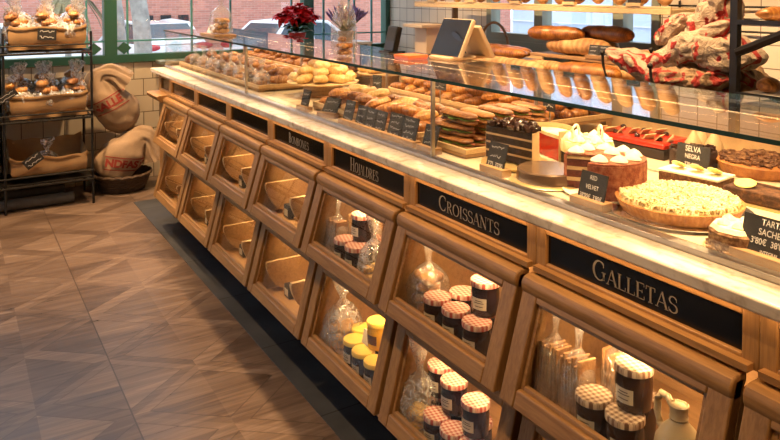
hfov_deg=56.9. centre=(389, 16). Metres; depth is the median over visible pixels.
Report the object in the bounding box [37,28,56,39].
price tag
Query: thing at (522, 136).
chocolate cake
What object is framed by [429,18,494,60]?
chalkboard sign
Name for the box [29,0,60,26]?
bread bag
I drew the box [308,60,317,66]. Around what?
pastry
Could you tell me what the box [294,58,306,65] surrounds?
pastry
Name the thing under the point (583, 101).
croissant
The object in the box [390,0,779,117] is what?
wall
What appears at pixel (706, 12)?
bread bag
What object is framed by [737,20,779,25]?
shelf
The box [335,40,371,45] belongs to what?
plant stand
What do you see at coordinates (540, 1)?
loaf
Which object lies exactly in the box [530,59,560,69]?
loaf
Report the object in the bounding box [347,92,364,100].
croissant
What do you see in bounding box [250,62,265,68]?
croissant
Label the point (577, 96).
croissant
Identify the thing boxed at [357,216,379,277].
bag
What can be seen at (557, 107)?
pastry
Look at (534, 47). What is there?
trim
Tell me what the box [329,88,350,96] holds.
pastry
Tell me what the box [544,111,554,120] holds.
croissant
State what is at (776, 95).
shelf
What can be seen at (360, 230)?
jam jar
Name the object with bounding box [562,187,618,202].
cake plate
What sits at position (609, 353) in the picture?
bag
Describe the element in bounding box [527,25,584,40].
loaf
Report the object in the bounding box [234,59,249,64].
croissant
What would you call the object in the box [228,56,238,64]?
bread roll
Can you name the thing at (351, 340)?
jam jar
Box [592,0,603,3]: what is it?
loaf
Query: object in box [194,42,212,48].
tail lamp
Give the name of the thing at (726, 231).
cake
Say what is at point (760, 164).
tart
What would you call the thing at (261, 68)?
croissant
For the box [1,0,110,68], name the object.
window
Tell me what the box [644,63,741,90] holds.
bread bag
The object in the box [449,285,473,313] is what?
jam jar
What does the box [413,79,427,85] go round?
croissant
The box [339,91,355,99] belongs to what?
croissant
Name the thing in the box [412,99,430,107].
pastry
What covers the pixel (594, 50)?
price tag
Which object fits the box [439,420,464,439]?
jam jar
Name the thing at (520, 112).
sandwich
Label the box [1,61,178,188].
wall
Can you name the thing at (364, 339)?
tag
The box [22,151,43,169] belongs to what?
price tag
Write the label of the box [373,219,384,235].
bag
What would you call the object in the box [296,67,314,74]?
pastry
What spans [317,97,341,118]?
price tag
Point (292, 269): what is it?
box
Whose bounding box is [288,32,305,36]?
pot
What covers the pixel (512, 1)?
tag
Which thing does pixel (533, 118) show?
sandwich
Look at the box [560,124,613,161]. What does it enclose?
cake
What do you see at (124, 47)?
window
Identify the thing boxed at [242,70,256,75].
croissant
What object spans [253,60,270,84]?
pastry
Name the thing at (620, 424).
jam jar
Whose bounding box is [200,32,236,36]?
tray
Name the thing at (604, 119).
wooden tray
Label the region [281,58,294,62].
croissant
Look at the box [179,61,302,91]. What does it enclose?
wooden tray
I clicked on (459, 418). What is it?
jam jar
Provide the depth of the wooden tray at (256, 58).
4.68 m
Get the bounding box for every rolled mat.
[0,184,64,199]
[0,191,73,211]
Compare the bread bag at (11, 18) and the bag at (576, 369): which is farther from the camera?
the bread bag at (11, 18)
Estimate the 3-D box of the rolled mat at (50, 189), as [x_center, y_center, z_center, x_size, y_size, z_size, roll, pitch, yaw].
[-2.984,1.328,5.234,1.130,0.084,0.084,-1,2,-31]
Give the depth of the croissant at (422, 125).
2.64 m
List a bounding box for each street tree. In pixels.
[117,0,125,53]
[129,0,151,52]
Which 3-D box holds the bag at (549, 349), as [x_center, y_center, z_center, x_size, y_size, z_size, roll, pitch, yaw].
[0.412,0.830,1.827,0.088,0.284,0.095,-1,2,-35]
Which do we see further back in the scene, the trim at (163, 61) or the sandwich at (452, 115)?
the trim at (163, 61)
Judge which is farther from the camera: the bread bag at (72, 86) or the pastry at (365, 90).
the bread bag at (72, 86)
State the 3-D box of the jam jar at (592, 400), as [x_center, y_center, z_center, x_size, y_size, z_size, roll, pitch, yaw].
[0.474,0.926,1.675,0.086,0.100,0.087,2,3,41]
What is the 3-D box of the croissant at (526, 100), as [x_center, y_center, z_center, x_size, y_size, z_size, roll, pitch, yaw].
[0.570,0.345,2.873,0.094,0.050,0.057,-2,3,-44]
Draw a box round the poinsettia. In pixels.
[271,3,321,36]
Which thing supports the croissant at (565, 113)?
on the wooden tray at (604, 119)
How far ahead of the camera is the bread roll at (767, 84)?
2.76 m
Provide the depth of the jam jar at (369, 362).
2.52 m
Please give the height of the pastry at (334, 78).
0.048 m
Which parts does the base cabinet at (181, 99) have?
bin door, bin door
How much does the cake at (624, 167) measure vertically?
0.117 m
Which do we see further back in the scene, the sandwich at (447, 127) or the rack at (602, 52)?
the rack at (602, 52)
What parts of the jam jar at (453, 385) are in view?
lid, glass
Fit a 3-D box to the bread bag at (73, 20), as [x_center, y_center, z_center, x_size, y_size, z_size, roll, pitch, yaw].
[-2.405,0.043,5.435,0.185,0.285,0.220,1,2,32]
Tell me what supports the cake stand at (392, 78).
on the display case
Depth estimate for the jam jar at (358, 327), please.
2.79 m
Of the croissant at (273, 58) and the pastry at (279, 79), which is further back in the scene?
the croissant at (273, 58)
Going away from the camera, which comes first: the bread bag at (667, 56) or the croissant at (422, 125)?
the croissant at (422, 125)
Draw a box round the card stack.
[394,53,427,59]
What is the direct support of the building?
on the ground
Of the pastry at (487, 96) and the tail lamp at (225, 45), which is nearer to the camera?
the pastry at (487, 96)
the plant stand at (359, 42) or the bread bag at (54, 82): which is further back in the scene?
the plant stand at (359, 42)
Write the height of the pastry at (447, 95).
0.040 m
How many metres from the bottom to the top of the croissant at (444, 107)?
0.054 m
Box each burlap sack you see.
[84,63,139,132]
[94,125,159,177]
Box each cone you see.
[685,130,701,143]
[696,131,707,144]
[705,134,723,153]
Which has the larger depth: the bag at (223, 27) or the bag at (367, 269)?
the bag at (223, 27)
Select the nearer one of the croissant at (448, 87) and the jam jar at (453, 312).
the jam jar at (453, 312)
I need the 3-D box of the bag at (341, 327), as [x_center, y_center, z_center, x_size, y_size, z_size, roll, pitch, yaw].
[-0.184,1.141,2.831,0.164,0.324,0.142,-2,3,-37]
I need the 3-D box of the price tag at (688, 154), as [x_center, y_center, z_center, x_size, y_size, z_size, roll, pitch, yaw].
[0.914,0.432,2.177,0.038,0.083,0.112,-1,2,-31]
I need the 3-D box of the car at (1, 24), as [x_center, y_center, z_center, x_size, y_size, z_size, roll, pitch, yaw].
[-8.731,0.931,15.333,4.150,1.509,1.840,-1,2,-36]
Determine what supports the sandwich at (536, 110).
on the sandwich at (533, 118)
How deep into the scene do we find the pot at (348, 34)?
6.71 m
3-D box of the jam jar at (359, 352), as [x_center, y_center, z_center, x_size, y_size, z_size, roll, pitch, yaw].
[-0.097,1.261,2.619,0.087,0.100,0.086,-2,3,-43]
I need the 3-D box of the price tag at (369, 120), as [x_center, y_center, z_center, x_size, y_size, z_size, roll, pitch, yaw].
[-0.081,0.406,2.805,0.039,0.092,0.241,-1,2,-31]
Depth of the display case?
2.40 m
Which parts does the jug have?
handle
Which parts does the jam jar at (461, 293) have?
lid, glass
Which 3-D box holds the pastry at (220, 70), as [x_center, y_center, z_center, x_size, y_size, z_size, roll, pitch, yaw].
[-1.077,0.289,4.607,0.092,0.156,0.093,-1,2,-33]
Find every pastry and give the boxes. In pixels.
[190,44,202,65]
[197,49,208,67]
[199,56,210,61]
[205,52,218,70]
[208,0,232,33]
[214,51,228,73]
[217,53,227,60]
[218,60,227,65]
[223,52,237,76]
[224,54,233,61]
[232,54,244,79]
[232,65,241,72]
[234,53,242,59]
[242,61,259,82]
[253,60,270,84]
[261,59,272,64]
[275,75,289,83]
[277,66,292,75]
[288,72,299,80]
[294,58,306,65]
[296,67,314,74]
[296,73,313,83]
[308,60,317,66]
[312,68,328,75]
[313,75,328,83]
[314,60,330,68]
[319,96,338,103]
[327,74,348,83]
[328,66,346,74]
[329,62,340,66]
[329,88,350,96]
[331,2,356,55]
[341,101,364,110]
[344,71,356,80]
[348,84,367,91]
[355,94,377,103]
[357,68,366,71]
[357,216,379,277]
[361,86,376,93]
[365,96,390,108]
[367,69,380,73]
[367,88,390,97]
[398,96,417,103]
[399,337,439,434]
[405,84,421,91]
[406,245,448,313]
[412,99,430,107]
[413,109,438,120]
[441,92,459,100]
[481,91,503,100]
[538,101,564,110]
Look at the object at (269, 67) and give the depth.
4.23 m
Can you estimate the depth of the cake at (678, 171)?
2.02 m
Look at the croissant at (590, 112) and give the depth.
2.87 m
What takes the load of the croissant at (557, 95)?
on the pastry at (557, 107)
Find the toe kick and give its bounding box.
[134,199,397,439]
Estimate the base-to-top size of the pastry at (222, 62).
0.056 m
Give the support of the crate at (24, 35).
on the tray at (6, 44)
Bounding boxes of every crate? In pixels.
[3,13,86,45]
[5,77,87,114]
[6,131,88,177]
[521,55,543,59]
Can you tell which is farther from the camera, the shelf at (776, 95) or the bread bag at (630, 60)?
the bread bag at (630, 60)
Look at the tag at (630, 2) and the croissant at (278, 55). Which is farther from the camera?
the croissant at (278, 55)
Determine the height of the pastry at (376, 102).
0.058 m
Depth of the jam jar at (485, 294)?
2.06 m
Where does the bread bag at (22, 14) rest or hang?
in the crate at (24, 35)
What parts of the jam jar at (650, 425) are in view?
glass, lid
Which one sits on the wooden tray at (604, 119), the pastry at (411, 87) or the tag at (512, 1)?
the pastry at (411, 87)
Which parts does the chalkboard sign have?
display glass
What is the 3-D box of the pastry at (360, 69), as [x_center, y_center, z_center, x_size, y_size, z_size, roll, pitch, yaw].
[-0.127,0.288,3.995,0.109,0.042,0.070,0,2,-6]
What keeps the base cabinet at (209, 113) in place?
on the floor
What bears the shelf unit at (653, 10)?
on the countertop at (706, 103)
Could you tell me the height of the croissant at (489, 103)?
0.040 m
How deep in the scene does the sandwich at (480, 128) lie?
2.48 m
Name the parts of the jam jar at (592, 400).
glass, lid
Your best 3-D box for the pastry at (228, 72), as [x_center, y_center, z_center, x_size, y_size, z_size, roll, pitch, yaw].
[-0.985,0.294,4.453,0.092,0.157,0.095,0,2,-10]
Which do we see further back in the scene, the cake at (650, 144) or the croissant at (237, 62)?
the croissant at (237, 62)
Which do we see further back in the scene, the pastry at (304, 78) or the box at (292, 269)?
the pastry at (304, 78)
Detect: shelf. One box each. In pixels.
[736,91,779,99]
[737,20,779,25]
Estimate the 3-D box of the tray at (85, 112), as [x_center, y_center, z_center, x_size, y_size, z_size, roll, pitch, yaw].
[-2.586,0.720,5.426,0.516,0.034,0.364,-1,2,-31]
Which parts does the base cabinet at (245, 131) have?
bin door, bin door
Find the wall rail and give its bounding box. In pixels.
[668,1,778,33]
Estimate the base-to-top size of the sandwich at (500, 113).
0.040 m
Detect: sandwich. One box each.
[435,120,475,136]
[438,132,474,148]
[440,109,478,125]
[460,107,494,123]
[469,132,485,146]
[473,122,486,133]
[477,105,514,119]
[494,103,531,118]
[511,101,547,115]
[525,115,548,121]
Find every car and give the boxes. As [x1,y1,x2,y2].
[0,23,88,58]
[88,18,212,54]
[220,19,339,48]
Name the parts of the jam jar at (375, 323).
glass, lid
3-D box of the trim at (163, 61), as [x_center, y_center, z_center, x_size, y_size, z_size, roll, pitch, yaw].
[-0.959,0.368,6.712,2.360,0.025,0.179,-1,2,-31]
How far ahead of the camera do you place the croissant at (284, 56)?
4.84 m
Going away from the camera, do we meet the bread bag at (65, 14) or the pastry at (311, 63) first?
the pastry at (311, 63)
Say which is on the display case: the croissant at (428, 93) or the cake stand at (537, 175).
the cake stand at (537, 175)
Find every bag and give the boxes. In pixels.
[1,4,31,41]
[5,0,35,26]
[5,72,33,111]
[10,60,36,96]
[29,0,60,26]
[30,60,61,96]
[31,3,58,26]
[31,72,60,105]
[40,137,57,156]
[55,0,86,28]
[58,4,86,36]
[58,59,87,93]
[59,71,87,103]
[321,287,363,353]
[323,207,347,252]
[347,214,351,234]
[365,234,381,264]
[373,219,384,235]
[532,314,571,403]
[557,328,595,417]
[600,345,623,401]
[605,47,652,81]
[644,18,729,68]
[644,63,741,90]
[654,12,693,45]
[675,32,768,72]
[685,0,744,30]
[718,66,769,92]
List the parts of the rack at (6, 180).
post, post, post, post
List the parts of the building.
facade moulding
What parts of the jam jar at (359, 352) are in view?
glass, lid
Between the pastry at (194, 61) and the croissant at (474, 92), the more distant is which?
the pastry at (194, 61)
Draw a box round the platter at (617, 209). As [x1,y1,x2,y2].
[608,201,754,232]
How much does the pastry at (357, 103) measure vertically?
0.050 m
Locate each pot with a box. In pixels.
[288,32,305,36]
[338,31,353,41]
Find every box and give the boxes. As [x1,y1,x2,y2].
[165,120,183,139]
[165,174,183,194]
[190,135,214,157]
[191,194,214,222]
[222,154,254,184]
[223,220,255,256]
[265,178,307,221]
[265,255,308,305]
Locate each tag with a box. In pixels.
[0,88,17,104]
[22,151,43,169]
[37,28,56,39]
[296,89,312,111]
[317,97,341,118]
[338,99,355,126]
[350,105,387,137]
[362,328,367,345]
[373,75,381,88]
[382,112,420,147]
[416,123,441,154]
[435,82,445,103]
[479,141,510,177]
[509,0,521,3]
[543,92,554,121]
[562,0,576,4]
[570,169,612,212]
[585,44,609,59]
[626,0,643,5]
[676,142,710,168]
[729,211,779,271]
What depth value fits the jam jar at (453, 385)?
2.20 m
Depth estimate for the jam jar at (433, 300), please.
2.18 m
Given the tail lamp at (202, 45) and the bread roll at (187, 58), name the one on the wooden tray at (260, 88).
the bread roll at (187, 58)
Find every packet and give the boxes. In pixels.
[239,175,245,187]
[239,244,245,257]
[284,203,294,218]
[284,282,293,299]
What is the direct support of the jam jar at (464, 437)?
in the base cabinet at (465, 237)
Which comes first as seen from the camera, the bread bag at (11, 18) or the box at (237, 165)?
the box at (237, 165)
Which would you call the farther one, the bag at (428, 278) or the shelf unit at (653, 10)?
the shelf unit at (653, 10)
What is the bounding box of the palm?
[35,0,101,55]
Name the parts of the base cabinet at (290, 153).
bin door, bin door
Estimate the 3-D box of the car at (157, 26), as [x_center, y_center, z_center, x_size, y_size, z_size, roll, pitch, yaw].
[-6.326,0.821,18.476,1.840,1.509,4.150,-2,3,-41]
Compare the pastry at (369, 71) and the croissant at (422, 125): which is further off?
the pastry at (369, 71)
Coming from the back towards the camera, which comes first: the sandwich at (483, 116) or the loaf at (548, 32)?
the loaf at (548, 32)
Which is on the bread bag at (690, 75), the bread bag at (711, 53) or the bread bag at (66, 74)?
the bread bag at (711, 53)
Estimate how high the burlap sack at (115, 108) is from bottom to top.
0.578 m
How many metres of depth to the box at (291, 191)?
3.34 m
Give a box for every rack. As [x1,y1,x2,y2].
[0,31,94,215]
[729,0,779,111]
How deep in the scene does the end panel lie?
5.07 m
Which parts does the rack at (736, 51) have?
post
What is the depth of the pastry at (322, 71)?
3.68 m
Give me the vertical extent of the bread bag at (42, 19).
0.275 m
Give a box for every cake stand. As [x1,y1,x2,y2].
[287,79,358,97]
[358,71,400,88]
[481,156,547,172]
[509,161,577,191]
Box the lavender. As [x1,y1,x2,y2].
[326,2,367,41]
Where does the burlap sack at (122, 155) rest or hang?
in the wicker basket at (138, 180)
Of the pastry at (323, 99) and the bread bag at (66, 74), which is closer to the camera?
the pastry at (323, 99)
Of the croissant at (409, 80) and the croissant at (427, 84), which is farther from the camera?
the croissant at (409, 80)
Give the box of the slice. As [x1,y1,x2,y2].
[537,122,572,161]
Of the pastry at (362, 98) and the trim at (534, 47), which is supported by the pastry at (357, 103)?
the pastry at (362, 98)
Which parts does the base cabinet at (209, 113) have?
bin door, bin door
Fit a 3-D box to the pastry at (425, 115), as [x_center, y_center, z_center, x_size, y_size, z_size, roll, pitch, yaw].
[0.134,0.377,2.720,0.100,0.050,0.067,0,2,3]
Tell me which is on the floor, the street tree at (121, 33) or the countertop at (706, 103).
the countertop at (706, 103)
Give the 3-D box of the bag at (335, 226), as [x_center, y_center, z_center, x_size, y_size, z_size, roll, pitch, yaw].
[-0.211,0.799,2.823,0.094,0.277,0.090,2,3,45]
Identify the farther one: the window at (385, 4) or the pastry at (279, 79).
the window at (385, 4)
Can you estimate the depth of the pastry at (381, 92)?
3.18 m
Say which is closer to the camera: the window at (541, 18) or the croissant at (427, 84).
the croissant at (427, 84)
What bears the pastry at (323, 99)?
on the wooden tray at (317, 106)
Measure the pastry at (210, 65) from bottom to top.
0.157 m
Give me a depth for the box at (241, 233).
3.86 m
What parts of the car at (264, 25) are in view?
glass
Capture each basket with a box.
[91,165,152,193]
[483,21,508,44]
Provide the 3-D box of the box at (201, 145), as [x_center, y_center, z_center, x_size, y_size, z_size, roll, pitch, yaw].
[-0.944,0.811,4.224,0.324,0.150,0.468,-1,2,-31]
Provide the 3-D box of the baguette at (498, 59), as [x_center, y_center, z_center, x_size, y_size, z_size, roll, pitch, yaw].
[0.770,0.312,4.731,0.118,0.081,0.702,-1,2,-30]
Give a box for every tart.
[615,179,745,227]
[716,148,779,181]
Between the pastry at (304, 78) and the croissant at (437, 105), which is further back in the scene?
the pastry at (304, 78)
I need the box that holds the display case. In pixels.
[163,28,779,284]
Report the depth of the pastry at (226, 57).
4.85 m
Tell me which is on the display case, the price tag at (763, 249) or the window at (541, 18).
the price tag at (763, 249)
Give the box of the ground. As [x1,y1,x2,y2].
[510,18,512,31]
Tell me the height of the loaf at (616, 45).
0.108 m
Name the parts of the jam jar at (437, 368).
lid, glass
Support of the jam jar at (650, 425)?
in the base cabinet at (702, 349)
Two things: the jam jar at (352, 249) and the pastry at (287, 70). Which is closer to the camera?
the jam jar at (352, 249)
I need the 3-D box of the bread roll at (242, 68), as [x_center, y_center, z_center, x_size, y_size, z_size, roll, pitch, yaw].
[-0.919,0.340,4.565,0.071,0.052,0.079,1,2,37]
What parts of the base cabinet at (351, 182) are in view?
bin door, bin door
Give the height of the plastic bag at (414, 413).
0.314 m
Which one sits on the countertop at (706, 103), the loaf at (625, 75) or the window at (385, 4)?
the loaf at (625, 75)
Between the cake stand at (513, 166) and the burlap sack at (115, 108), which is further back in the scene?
the burlap sack at (115, 108)
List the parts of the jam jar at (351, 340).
glass, lid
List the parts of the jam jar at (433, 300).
glass, lid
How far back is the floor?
3.26 m
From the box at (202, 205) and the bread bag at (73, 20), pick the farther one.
the bread bag at (73, 20)
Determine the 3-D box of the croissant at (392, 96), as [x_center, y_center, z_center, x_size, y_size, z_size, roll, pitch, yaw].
[0.006,0.362,3.145,0.061,0.049,0.107,-2,3,-38]
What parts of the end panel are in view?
rail, panel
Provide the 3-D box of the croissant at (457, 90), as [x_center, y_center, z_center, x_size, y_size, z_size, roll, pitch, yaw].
[0.328,0.329,3.228,0.103,0.044,0.059,0,2,-13]
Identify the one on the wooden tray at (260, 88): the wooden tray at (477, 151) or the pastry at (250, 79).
the pastry at (250, 79)
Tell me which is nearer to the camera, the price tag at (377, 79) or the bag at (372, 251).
the bag at (372, 251)
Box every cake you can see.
[486,117,541,163]
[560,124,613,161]
[564,142,647,201]
[595,124,686,160]
[658,160,734,189]
[669,141,717,168]
[703,213,749,256]
[723,178,779,213]
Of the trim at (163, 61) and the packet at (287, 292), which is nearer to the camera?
the packet at (287, 292)
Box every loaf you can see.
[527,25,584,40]
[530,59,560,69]
[537,0,547,3]
[546,38,611,55]
[557,62,621,78]
[582,25,634,42]
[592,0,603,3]
[605,64,634,79]
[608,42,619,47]
[613,0,625,4]
[657,0,672,5]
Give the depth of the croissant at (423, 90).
3.40 m
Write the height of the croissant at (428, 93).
0.041 m
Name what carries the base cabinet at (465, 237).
on the floor
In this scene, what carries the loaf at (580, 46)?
on the shelf unit at (653, 10)
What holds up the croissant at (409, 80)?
on the wooden tray at (604, 119)
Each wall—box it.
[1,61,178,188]
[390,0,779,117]
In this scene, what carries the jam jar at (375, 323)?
on the jam jar
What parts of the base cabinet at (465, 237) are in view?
bin door, bin door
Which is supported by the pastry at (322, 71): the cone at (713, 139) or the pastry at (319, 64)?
the pastry at (319, 64)
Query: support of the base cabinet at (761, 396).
on the floor
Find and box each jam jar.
[334,234,353,259]
[343,333,363,367]
[344,241,367,272]
[351,210,373,241]
[351,322,366,334]
[351,344,374,378]
[363,354,377,385]
[367,315,384,350]
[423,290,450,325]
[423,405,450,439]
[427,357,452,398]
[431,396,441,405]
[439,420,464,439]
[440,372,467,416]
[441,301,470,339]
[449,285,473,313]
[451,416,461,420]
[459,436,483,439]
[461,314,491,355]
[461,392,489,439]
[470,274,499,317]
[483,416,492,439]
[489,316,494,333]
[575,384,612,437]
[605,402,645,439]
[614,353,653,414]
[644,390,656,439]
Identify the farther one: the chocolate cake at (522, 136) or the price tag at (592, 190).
the chocolate cake at (522, 136)
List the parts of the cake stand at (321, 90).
stem, plate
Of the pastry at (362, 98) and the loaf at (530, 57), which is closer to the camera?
the pastry at (362, 98)
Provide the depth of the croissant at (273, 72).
4.14 m
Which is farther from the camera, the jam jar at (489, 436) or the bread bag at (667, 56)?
the bread bag at (667, 56)
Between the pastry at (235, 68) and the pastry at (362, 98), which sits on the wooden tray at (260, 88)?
the pastry at (235, 68)
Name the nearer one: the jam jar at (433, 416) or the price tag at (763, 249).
the price tag at (763, 249)
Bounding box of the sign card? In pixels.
[207,25,214,32]
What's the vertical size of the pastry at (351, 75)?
0.054 m
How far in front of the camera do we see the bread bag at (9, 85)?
5.21 m
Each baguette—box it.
[474,56,544,68]
[489,43,531,56]
[490,45,526,58]
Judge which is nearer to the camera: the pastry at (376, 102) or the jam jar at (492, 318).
the jam jar at (492, 318)
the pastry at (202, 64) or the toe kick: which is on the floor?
the toe kick
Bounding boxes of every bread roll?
[185,54,199,63]
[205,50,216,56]
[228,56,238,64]
[239,66,250,71]
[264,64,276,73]
[756,77,779,92]
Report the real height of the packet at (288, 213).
0.060 m
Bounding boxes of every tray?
[5,43,85,50]
[6,108,86,119]
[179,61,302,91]
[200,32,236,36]
[248,55,366,76]
[313,100,424,140]
[388,84,612,126]
[421,136,485,157]
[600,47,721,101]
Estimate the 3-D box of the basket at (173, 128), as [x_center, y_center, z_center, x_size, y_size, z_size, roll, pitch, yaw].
[-1.258,0.793,4.736,0.324,0.150,0.468,-1,2,-31]
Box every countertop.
[150,67,779,322]
[547,60,709,106]
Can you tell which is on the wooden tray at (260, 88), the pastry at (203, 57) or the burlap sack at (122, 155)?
the pastry at (203, 57)
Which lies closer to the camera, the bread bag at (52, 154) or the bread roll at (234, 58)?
the bread roll at (234, 58)
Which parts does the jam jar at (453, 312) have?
glass, lid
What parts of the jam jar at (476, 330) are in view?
lid, glass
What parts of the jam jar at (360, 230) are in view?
lid, glass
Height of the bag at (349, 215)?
0.279 m
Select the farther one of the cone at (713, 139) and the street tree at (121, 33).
the street tree at (121, 33)
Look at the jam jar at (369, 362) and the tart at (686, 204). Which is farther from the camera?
the jam jar at (369, 362)
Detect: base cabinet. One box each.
[153,80,195,217]
[177,90,227,247]
[207,103,270,286]
[246,120,327,339]
[300,143,409,416]
[378,176,536,439]
[499,226,759,439]
[738,315,779,439]
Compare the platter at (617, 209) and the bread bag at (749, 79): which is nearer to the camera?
the platter at (617, 209)
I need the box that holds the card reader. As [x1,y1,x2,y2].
[379,26,404,52]
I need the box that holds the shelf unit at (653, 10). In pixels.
[415,1,694,64]
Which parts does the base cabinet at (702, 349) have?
bin door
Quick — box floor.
[0,176,340,439]
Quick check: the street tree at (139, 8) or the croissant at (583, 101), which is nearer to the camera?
the croissant at (583, 101)
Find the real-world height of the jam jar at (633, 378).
0.100 m
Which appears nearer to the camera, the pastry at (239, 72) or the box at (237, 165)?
the box at (237, 165)
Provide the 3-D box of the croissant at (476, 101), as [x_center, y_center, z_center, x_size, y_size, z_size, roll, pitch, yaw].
[0.376,0.366,3.089,0.111,0.046,0.064,-1,2,-33]
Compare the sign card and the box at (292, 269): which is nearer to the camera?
the box at (292, 269)
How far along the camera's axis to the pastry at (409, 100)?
2.98 m
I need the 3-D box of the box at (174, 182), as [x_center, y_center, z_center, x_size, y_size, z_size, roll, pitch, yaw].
[-1.258,1.161,4.749,0.324,0.150,0.468,-1,2,-31]
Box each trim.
[155,49,398,64]
[487,39,616,65]
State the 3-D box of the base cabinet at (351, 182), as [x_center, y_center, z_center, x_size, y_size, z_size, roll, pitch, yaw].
[-0.001,0.923,2.694,0.461,0.856,0.601,-1,2,-31]
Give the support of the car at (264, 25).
on the ground
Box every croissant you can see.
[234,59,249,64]
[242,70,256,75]
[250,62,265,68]
[254,72,266,78]
[257,65,267,70]
[267,55,280,60]
[267,67,284,75]
[267,76,275,83]
[275,53,282,57]
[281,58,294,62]
[282,54,290,58]
[285,60,294,64]
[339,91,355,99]
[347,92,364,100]
[375,100,403,111]
[386,94,397,101]
[387,103,416,114]
[390,82,408,89]
[401,76,416,83]
[402,106,425,116]
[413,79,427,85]
[413,87,430,94]
[418,121,430,131]
[424,81,438,89]
[424,103,443,112]
[425,90,444,97]
[439,106,456,109]
[441,84,455,91]
[451,86,466,94]
[452,94,472,102]
[464,88,484,96]
[464,96,486,105]
[483,101,501,105]
[498,93,520,102]
[521,98,533,102]
[541,93,560,99]
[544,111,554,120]
[554,108,573,118]
[556,97,574,107]
[563,93,581,100]
[571,109,588,117]
[573,98,593,106]
[587,105,600,114]
[755,6,779,20]
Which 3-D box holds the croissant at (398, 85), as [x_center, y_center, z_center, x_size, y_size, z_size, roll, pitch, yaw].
[0.050,0.350,3.597,0.100,0.044,0.059,0,2,-1]
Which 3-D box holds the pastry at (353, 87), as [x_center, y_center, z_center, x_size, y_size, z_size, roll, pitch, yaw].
[-0.144,0.344,3.380,0.081,0.054,0.129,-1,2,-37]
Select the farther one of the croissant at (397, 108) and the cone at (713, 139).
the croissant at (397, 108)
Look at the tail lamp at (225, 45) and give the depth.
17.63 m
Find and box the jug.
[654,389,695,439]
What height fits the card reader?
0.120 m
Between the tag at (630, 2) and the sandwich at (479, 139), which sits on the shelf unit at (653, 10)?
the tag at (630, 2)
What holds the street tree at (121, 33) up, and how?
on the ground
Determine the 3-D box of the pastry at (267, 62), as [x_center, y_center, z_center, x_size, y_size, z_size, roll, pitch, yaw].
[-0.785,0.301,4.589,0.074,0.055,0.092,-1,2,-32]
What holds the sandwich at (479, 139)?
on the wooden tray at (477, 151)
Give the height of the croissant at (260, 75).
0.046 m
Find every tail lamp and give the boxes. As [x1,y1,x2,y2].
[152,45,159,51]
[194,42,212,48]
[220,42,232,47]
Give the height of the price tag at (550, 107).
0.190 m
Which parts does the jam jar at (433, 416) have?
glass, lid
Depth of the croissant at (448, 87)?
3.29 m
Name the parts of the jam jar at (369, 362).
glass, lid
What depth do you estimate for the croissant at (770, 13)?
2.73 m
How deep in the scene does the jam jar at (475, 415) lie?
2.09 m
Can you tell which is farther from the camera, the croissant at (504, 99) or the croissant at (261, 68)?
the croissant at (261, 68)
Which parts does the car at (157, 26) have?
glass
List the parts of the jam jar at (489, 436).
glass, lid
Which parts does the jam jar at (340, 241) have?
glass, lid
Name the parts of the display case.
pane, support post, pane, support post, panel, pane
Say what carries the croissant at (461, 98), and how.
on the wooden tray at (604, 119)
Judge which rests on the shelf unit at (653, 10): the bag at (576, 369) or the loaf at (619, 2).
the loaf at (619, 2)
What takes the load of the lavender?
on the plant stand at (359, 42)
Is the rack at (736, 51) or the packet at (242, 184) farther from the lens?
the packet at (242, 184)
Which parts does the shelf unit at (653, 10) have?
shelf, shelf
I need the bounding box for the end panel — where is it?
[147,75,169,165]
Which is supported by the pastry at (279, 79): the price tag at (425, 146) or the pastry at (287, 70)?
the pastry at (287, 70)
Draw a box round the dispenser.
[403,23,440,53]
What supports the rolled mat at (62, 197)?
on the floor
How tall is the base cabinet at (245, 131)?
0.856 m
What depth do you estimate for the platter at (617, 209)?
1.69 m
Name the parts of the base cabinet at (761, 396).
bin door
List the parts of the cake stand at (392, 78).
plate, stem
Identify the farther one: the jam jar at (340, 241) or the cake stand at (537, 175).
the jam jar at (340, 241)
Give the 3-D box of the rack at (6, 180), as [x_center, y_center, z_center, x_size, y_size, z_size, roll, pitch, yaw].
[-2.959,0.768,5.218,1.453,1.300,0.438,-1,2,-31]
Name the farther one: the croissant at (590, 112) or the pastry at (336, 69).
the pastry at (336, 69)
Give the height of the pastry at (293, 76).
0.053 m
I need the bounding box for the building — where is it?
[511,0,650,42]
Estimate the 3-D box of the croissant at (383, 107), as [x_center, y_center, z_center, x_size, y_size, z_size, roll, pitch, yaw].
[-0.002,0.370,2.912,0.119,0.058,0.069,0,2,-5]
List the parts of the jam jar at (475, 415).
lid, glass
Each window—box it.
[0,0,510,49]
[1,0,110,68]
[110,0,308,62]
[309,0,389,47]
[486,0,660,50]
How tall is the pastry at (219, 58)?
0.058 m
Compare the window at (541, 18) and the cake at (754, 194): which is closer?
the cake at (754, 194)
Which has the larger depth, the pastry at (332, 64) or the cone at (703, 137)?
the pastry at (332, 64)
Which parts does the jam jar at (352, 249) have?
lid, glass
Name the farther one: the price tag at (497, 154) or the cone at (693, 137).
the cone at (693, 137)
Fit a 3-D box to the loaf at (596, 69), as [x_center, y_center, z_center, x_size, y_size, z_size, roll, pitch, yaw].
[1.149,0.321,4.154,0.152,0.105,0.441,-1,2,-35]
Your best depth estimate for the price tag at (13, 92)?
5.10 m

